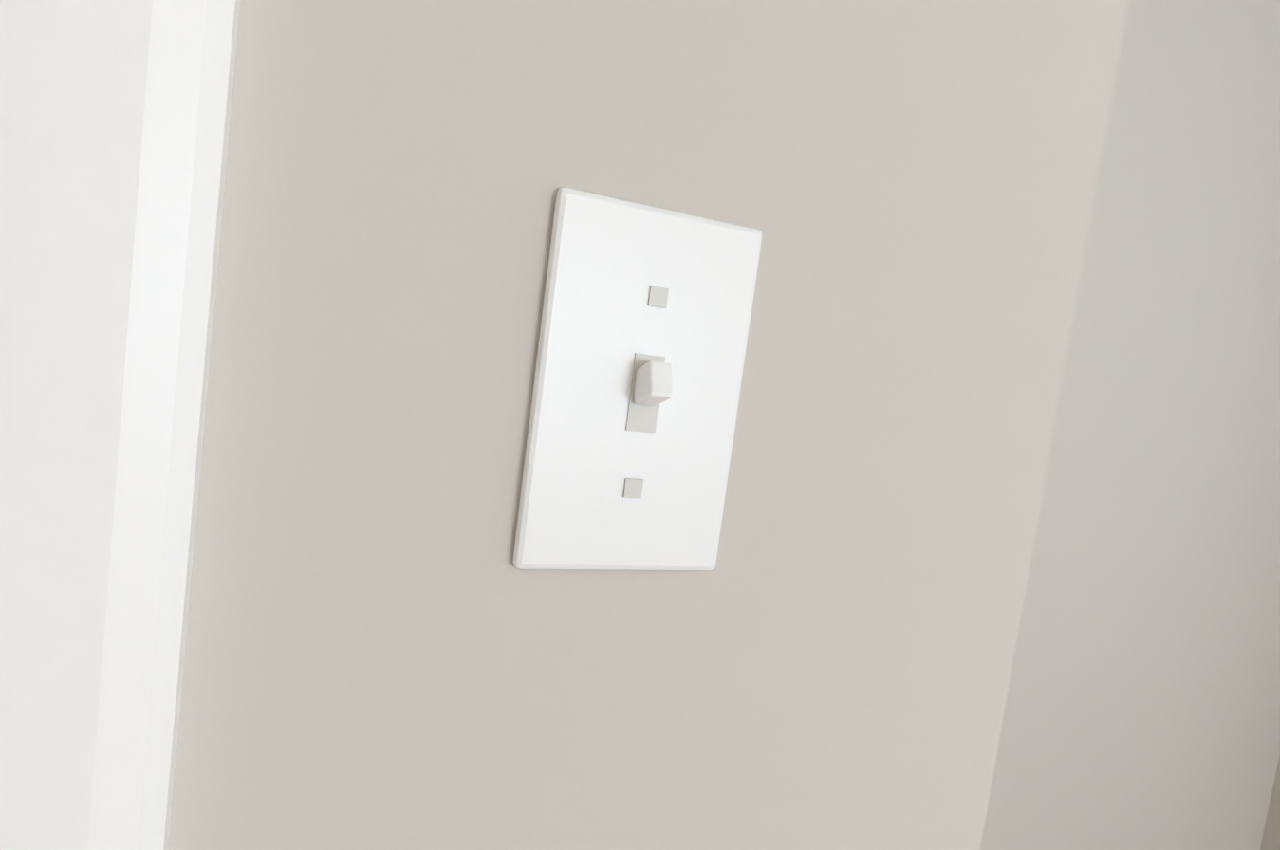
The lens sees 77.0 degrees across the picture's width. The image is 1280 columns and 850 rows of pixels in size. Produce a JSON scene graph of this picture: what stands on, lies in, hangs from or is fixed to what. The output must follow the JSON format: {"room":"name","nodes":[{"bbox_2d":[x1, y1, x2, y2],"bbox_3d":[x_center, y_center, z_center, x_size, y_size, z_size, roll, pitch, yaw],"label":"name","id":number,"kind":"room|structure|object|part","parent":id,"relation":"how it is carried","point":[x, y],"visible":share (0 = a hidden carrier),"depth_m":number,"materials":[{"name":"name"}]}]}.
{"room":"room interior","nodes":[
{"label":"room interior","id":0,"kind":"room"},
{"bbox_2d":[167,0,1129,849],"bbox_3d":[-0.128,-0.236,0.563,0.390,2.650,0.720,5,5,-25],"label":"wall","id":1,"kind":"structure","parent":0,"point":[390,645],"depth_m":0.26,"materials":[{"name":"grey paint"}]},
{"bbox_2d":[0,0,241,849],"bbox_3d":[-0.153,0.057,0.183,0.085,2.130,0.023,5,5,-25],"label":"door frame","id":2,"kind":"structure","parent":1,"relation":"attached to","point":[115,119],"depth_m":0.18,"materials":[{"name":"white paint"}]},
{"bbox_2d":[512,186,761,570],"bbox_3d":[0.001,-0.010,0.252,0.070,0.114,0.006,5,5,-25],"label":"light switch","id":3,"kind":"object","parent":1,"relation":"attached to","point":[611,260],"depth_m":0.25,"materials":[{"name":"white plastic"}]},
{"bbox_2d":[622,478,643,498],"bbox_3d":[-0.002,0.020,0.252,0.006,0.006,0.001,5,5,-25],"label":"screw","id":4,"kind":"object","parent":3,"relation":"attached to","point":[632,488],"visible":1,"depth_m":0.25,"materials":[{"name":"grey"}]},
{"bbox_3d":[0.002,-0.010,0.250,0.010,0.024,0.001,5,5,-25],"label":"light switch toggle slot on the door wall","id":5,"kind":"part","parent":3,"relation":"part of","materials":[{"name":"white plastic"}]},
{"bbox_2d":[634,360,672,406],"bbox_3d":[0.004,-0.013,0.245,0.008,0.011,0.012,5,-15,-25],"label":"toggle","id":6,"kind":"object","parent":3,"relation":"attached to","point":[654,384],"visible":1,"depth_m":0.24,"materials":[{"name":"white plastic"}]},
{"bbox_2d":[648,285,668,308],"bbox_3d":[0.006,-0.039,0.247,0.006,0.006,0.001,5,5,-25],"label":"screw","id":7,"kind":"object","parent":3,"relation":"attached to","point":[658,296],"visible":1,"depth_m":0.25,"materials":[{"name":"grey"}]},
{"bbox_2d":[980,0,1279,849],"bbox_3d":[0.705,-0.198,1.396,1.820,2.650,0.100,5,5,-25],"label":"wall","id":8,"kind":"structure","parent":0,"point":[1141,708],"depth_m":1.49,"materials":[{"name":"grey paint"}]},
{"bbox_2d":[1260,755,1279,849],"bbox_3d":[2.195,0.083,0.414,0.100,2.650,3.160,5,5,-25],"label":"wall","id":9,"kind":"structure","parent":0,"point":[1270,839],"depth_m":1.80,"materials":[{"name":"grey paint"}]}
]}

